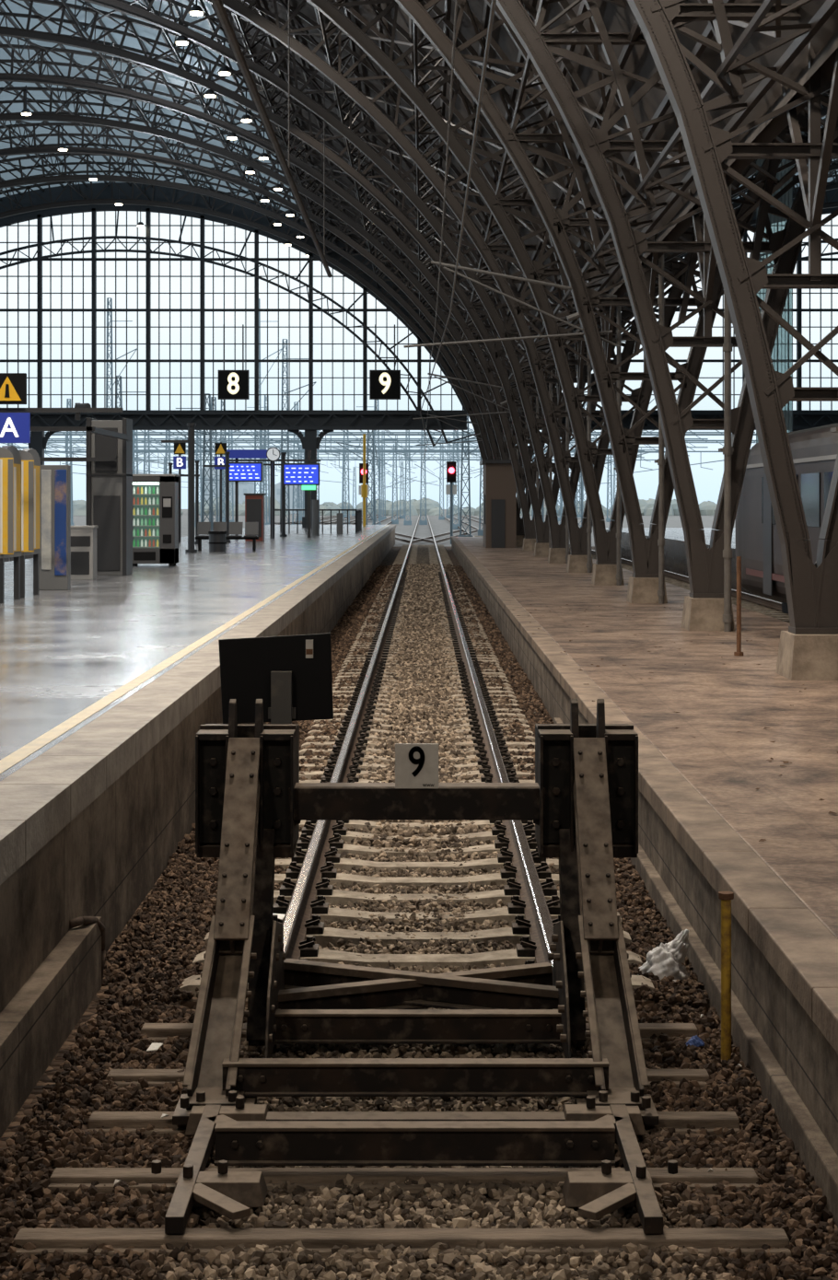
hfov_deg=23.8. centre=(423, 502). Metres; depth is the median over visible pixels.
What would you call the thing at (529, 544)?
footing
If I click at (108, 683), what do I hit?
platform
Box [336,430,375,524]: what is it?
catenary mast
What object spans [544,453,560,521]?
catenary mast
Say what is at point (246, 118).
lamps
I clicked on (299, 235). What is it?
lamps
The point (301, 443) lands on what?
catenary mast
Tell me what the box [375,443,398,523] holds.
catenary mast
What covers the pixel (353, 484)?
catenary mast
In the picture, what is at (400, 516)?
catenary mast
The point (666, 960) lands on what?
plastic bag
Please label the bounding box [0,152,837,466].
truss
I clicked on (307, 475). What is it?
display
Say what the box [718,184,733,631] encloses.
downpipe
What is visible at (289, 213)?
lamps
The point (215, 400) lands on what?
catenary mast
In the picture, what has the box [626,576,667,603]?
footing
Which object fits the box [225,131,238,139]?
lamps
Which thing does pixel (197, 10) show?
lamps
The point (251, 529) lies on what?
bench
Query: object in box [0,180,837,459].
truss
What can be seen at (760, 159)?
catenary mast
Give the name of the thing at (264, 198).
lamps
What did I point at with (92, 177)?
lamps
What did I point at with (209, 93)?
lamps
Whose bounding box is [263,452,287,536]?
post
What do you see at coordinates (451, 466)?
signal
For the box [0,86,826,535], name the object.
truss
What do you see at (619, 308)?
downpipe
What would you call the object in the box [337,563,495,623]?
ballast
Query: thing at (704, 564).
truss
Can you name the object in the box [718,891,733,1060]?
marker post
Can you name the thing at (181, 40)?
lamps
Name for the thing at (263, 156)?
lamps
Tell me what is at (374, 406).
catenary mast
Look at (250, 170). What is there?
lamps
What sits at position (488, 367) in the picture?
truss
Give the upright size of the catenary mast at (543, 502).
4.600 m
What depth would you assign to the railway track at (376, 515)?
278.69 m
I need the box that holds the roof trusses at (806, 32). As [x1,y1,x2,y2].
[0,0,837,442]
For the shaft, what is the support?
on the platform at (108, 683)
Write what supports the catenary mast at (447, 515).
on the ground
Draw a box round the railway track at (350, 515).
[274,514,350,524]
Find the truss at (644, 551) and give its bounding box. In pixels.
[395,0,832,577]
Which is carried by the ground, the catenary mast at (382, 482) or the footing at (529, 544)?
the catenary mast at (382, 482)
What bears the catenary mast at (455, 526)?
on the ground
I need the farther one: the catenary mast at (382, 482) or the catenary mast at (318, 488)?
the catenary mast at (382, 482)
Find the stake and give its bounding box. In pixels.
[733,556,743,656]
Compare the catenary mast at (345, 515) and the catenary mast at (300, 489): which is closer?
the catenary mast at (300, 489)
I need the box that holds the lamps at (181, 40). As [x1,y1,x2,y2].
[174,34,189,45]
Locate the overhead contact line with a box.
[403,0,619,480]
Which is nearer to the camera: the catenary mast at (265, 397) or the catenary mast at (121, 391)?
the catenary mast at (121, 391)
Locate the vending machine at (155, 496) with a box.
[132,474,179,566]
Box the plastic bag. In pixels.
[637,929,688,980]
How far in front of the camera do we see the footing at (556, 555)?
65.44 m
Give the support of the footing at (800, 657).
on the platform at (703, 816)
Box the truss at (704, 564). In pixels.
[495,0,837,598]
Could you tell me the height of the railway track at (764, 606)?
0.360 m
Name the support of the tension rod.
hanging from the truss at (605, 542)
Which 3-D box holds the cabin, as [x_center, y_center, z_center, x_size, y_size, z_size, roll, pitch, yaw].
[3.425,0.050,90.000,1.650,3.900,4.400,0,0,0]
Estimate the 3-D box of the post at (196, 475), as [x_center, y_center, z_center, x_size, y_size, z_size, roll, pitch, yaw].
[-8.599,-0.015,72.000,1.003,3.030,0.216,0,0,0]
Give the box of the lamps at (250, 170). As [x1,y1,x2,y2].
[244,166,255,174]
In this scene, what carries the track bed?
on the ground
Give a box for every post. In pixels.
[161,422,197,553]
[168,462,172,474]
[179,460,199,544]
[203,451,230,542]
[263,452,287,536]
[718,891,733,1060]
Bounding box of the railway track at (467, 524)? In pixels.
[440,514,483,536]
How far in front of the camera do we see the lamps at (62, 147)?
93.69 m
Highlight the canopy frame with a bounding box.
[30,426,131,461]
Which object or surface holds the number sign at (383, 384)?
hanging from the truss at (95, 201)
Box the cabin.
[479,459,520,547]
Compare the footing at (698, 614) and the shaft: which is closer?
the footing at (698, 614)
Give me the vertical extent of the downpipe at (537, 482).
7.150 m
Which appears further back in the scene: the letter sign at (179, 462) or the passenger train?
the letter sign at (179, 462)
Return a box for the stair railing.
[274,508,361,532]
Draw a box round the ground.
[72,509,779,602]
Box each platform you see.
[0,524,395,1139]
[4,527,751,593]
[450,535,837,1227]
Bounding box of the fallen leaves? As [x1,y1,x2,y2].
[517,604,837,841]
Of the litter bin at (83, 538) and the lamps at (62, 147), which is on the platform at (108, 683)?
the litter bin at (83, 538)
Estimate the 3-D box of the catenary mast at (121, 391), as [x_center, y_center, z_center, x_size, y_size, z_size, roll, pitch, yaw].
[-21.940,-3.382,150.000,3.119,12.385,1.000,0,0,0]
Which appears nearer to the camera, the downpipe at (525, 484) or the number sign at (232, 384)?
the downpipe at (525, 484)
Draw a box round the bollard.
[312,499,343,535]
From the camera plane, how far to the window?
119.92 m
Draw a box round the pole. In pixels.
[360,433,367,526]
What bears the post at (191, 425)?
on the platform at (108, 683)
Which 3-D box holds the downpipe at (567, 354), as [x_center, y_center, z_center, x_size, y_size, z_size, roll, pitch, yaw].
[4.720,-1.575,65.403,0.200,7.150,0.395,0,0,0]
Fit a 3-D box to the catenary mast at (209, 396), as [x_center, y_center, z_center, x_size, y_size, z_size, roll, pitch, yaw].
[-16.059,-2.383,138.000,3.117,10.385,1.000,0,0,0]
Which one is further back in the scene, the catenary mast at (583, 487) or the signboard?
the catenary mast at (583, 487)
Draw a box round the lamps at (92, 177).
[88,155,98,180]
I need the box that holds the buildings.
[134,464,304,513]
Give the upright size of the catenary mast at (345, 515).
13.112 m
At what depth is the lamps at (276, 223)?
108.76 m
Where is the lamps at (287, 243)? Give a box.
[283,240,292,245]
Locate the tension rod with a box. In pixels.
[210,0,331,277]
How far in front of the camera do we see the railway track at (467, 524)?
205.94 m
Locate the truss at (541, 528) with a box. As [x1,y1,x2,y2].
[0,0,827,543]
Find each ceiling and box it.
[0,0,837,413]
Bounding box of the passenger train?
[735,422,837,613]
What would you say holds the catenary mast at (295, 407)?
on the ground
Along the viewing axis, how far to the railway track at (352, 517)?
285.30 m
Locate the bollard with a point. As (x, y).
(315, 502)
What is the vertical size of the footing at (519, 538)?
0.500 m
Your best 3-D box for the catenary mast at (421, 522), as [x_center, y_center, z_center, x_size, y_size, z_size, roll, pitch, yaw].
[1.010,-3.596,252.378,3.120,12.812,1.000,0,0,0]
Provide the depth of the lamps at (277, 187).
95.56 m
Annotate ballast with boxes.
[0,851,837,1279]
[167,617,631,866]
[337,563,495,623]
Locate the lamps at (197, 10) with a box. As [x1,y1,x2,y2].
[187,0,204,15]
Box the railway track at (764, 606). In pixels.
[459,514,789,622]
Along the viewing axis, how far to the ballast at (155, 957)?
8.42 m
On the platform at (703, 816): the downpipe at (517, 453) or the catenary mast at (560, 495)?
the downpipe at (517, 453)
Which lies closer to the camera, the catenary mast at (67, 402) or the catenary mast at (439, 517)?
the catenary mast at (67, 402)
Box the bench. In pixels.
[195,522,258,550]
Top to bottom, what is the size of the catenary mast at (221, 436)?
12.951 m
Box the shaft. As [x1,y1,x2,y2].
[74,402,132,575]
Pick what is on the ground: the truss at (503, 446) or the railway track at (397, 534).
the railway track at (397, 534)
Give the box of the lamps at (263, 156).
[257,148,269,160]
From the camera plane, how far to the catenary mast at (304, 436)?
260.78 m
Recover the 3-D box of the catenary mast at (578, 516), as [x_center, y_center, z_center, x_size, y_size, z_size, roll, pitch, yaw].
[30.707,-4.479,380.828,3.121,14.577,1.000,0,0,0]
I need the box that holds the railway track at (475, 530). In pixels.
[411,529,477,543]
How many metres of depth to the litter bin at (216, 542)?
60.56 m
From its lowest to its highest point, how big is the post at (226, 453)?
3.430 m
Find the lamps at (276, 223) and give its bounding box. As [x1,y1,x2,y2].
[272,220,281,225]
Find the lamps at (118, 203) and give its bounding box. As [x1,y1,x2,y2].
[114,182,123,205]
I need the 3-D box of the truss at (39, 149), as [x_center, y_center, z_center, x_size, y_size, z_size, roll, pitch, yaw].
[4.500,-8.830,100.300,91.673,20.660,0.440,0,0,0]
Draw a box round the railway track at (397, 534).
[395,533,434,543]
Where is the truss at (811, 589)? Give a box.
[627,0,837,634]
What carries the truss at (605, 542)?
on the footing at (602, 575)
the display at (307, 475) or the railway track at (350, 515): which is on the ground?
the railway track at (350, 515)
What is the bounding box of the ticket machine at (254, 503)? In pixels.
[244,493,266,541]
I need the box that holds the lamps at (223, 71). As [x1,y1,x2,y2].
[217,57,232,75]
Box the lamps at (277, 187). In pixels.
[273,180,283,190]
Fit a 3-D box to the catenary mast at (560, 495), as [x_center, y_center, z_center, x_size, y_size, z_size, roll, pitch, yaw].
[14.704,-2.593,202.087,3.118,10.806,1.000,0,0,0]
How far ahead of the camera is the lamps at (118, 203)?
110.83 m
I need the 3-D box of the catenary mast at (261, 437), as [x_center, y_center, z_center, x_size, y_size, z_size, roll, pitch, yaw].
[-15.482,-3.201,205.429,3.119,12.022,1.000,0,0,0]
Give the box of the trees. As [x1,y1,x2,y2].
[72,496,716,515]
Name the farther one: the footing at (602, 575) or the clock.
the clock
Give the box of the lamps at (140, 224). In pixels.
[136,205,144,226]
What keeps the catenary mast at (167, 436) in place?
on the ground
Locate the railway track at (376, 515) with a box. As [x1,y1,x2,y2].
[344,514,384,524]
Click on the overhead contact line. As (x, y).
(570, 318)
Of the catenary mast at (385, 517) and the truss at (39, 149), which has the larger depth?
the catenary mast at (385, 517)
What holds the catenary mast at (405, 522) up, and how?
on the ground
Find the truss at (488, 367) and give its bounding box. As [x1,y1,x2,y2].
[0,44,822,538]
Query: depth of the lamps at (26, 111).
85.02 m
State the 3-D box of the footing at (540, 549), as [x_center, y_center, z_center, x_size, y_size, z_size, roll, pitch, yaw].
[4.500,1.750,74.500,0.720,0.500,1.000,0,0,0]
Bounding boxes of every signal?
[358,463,369,494]
[445,461,456,544]
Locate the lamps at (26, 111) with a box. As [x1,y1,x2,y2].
[20,85,32,116]
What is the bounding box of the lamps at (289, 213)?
[285,208,294,216]
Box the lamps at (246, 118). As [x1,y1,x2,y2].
[239,107,252,122]
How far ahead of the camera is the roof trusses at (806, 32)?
60.11 m
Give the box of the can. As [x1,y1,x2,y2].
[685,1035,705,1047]
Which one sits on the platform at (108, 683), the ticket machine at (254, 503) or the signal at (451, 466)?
the ticket machine at (254, 503)
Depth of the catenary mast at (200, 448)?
229.69 m
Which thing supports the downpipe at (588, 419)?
on the platform at (703, 816)
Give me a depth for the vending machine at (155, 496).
47.10 m
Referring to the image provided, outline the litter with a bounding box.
[113,711,741,1185]
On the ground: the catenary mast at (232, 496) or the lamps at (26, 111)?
the catenary mast at (232, 496)
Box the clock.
[266,447,280,538]
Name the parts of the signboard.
post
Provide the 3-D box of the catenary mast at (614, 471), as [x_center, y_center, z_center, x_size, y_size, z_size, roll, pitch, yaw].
[27.070,-3.825,290.954,3.120,13.269,1.000,0,0,0]
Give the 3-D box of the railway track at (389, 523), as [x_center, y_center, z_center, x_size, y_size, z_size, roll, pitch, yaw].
[-5.000,2.630,282.440,2.600,0.360,275.120,0,0,0]
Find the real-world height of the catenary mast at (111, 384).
22.385 m
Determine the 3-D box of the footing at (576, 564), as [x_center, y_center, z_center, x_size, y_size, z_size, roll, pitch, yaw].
[4.500,1.750,57.300,0.720,0.500,1.000,0,0,0]
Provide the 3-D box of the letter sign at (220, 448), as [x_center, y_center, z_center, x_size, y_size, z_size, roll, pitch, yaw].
[-7.700,-0.400,75.550,0.480,3.800,0.140,0,0,0]
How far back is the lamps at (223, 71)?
69.78 m
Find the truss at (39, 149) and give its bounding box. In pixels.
[0,122,837,513]
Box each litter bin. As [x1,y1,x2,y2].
[70,525,98,579]
[208,531,226,552]
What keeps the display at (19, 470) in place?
on the platform at (108, 683)
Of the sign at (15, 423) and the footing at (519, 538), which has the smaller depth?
the sign at (15, 423)
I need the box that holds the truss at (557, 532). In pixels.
[81,0,829,547]
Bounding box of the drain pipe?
[69,916,105,980]
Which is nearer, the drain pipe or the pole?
the drain pipe
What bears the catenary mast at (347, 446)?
on the ground
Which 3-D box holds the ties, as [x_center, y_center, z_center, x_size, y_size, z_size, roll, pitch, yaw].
[-0.051,2.630,212.250,2.901,0.360,415.500,0,0,0]
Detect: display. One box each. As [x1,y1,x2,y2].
[0,445,40,603]
[38,465,70,590]
[226,449,320,537]
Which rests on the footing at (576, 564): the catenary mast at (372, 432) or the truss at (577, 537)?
the truss at (577, 537)
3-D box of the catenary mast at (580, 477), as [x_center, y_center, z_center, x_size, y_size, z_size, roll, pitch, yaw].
[12.940,-3.382,180.000,3.119,12.385,1.000,0,0,0]
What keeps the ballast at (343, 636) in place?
on the track bed
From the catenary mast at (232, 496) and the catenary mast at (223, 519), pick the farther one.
the catenary mast at (223, 519)
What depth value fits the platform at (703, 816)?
14.35 m
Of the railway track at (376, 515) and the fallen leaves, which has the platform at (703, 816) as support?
the fallen leaves
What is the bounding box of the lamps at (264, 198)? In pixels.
[259,195,269,201]
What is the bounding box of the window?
[0,182,502,527]
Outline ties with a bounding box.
[11,514,791,1259]
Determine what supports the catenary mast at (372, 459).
on the ground
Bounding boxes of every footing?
[516,535,524,546]
[522,538,535,550]
[533,542,548,556]
[547,547,570,563]
[566,554,593,572]
[591,563,624,585]
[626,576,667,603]
[681,596,735,630]
[775,630,837,680]
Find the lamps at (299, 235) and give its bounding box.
[295,231,304,238]
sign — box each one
[0,372,123,442]
[173,442,186,542]
[214,442,226,522]
[218,324,249,399]
[369,324,400,399]
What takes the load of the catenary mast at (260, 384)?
on the ground
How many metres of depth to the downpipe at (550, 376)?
73.83 m
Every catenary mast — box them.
[65,398,82,525]
[105,297,137,407]
[116,375,145,407]
[132,430,150,474]
[132,430,155,474]
[150,430,170,474]
[175,393,213,531]
[175,430,202,526]
[196,396,218,522]
[211,430,234,522]
[218,469,224,521]
[219,399,246,522]
[221,435,225,522]
[246,395,269,524]
[254,298,281,493]
[259,430,287,524]
[279,338,315,524]
[289,435,304,516]
[290,401,320,524]
[291,442,304,516]
[295,448,302,520]
[296,430,320,522]
[330,448,347,516]
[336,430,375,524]
[342,430,370,524]
[345,466,356,515]
[356,399,381,524]
[365,444,384,521]
[370,458,389,520]
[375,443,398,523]
[380,430,396,519]
[387,461,404,518]
[403,430,423,524]
[418,430,443,524]
[431,430,459,529]
[438,435,454,519]
[445,437,461,518]
[457,412,478,536]
[477,455,483,535]
[538,477,546,522]
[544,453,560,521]
[555,437,574,523]
[570,401,587,526]
[571,442,582,528]
[576,475,581,517]
[604,447,612,522]
[606,454,616,502]
[756,159,792,442]
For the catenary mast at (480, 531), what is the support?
on the ground
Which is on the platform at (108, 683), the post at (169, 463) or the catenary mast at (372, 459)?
the post at (169, 463)
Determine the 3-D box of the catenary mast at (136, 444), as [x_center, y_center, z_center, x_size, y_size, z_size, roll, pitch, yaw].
[-35.455,-3.212,252.106,3.119,12.044,1.000,0,0,0]
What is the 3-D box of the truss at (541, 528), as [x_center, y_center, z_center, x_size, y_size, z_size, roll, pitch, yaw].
[4.500,-8.830,74.500,91.673,20.660,0.440,0,0,0]
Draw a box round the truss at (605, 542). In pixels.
[306,0,756,564]
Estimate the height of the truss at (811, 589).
20.660 m
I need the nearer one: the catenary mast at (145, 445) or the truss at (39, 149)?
the truss at (39, 149)
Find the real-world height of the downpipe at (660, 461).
7.150 m
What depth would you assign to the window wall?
119.92 m
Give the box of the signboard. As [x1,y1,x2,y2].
[218,633,333,723]
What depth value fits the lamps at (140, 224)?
119.38 m
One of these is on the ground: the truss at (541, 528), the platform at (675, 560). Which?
the platform at (675, 560)
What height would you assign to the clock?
3.850 m
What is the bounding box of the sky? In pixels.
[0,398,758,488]
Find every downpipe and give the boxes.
[516,407,519,504]
[523,419,528,501]
[535,388,539,542]
[548,369,553,547]
[565,352,570,563]
[586,351,592,572]
[613,305,621,585]
[654,254,666,604]
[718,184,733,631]
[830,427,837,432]
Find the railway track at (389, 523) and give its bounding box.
[375,514,403,524]
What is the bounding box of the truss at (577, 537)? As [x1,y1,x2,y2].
[221,0,694,555]
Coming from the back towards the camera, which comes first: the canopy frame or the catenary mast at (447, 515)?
the catenary mast at (447, 515)
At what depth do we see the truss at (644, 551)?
40.00 m
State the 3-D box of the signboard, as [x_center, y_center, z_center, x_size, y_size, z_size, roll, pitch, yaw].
[-0.810,1.233,10.773,0.630,1.035,0.305,0,0,0]
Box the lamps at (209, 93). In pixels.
[203,89,216,97]
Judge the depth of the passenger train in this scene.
37.51 m
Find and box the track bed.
[0,545,837,1279]
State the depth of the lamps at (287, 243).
117.37 m
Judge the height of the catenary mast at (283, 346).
16.385 m
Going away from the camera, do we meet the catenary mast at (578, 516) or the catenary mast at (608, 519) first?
the catenary mast at (608, 519)
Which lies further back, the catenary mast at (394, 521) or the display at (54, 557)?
the catenary mast at (394, 521)
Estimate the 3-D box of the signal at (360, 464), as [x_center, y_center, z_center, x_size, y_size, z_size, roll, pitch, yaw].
[-4.150,0.000,138.085,0.720,5.500,0.410,0,0,0]
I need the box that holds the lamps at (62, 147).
[57,123,68,151]
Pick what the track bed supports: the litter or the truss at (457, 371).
the litter
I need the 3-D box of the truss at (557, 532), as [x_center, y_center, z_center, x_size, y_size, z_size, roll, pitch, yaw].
[4.500,-8.830,65.900,91.673,20.660,0.440,0,0,0]
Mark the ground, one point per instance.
(437, 526)
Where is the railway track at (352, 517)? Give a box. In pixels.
[319,514,368,524]
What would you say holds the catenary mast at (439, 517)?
on the ground
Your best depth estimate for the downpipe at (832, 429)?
22.40 m

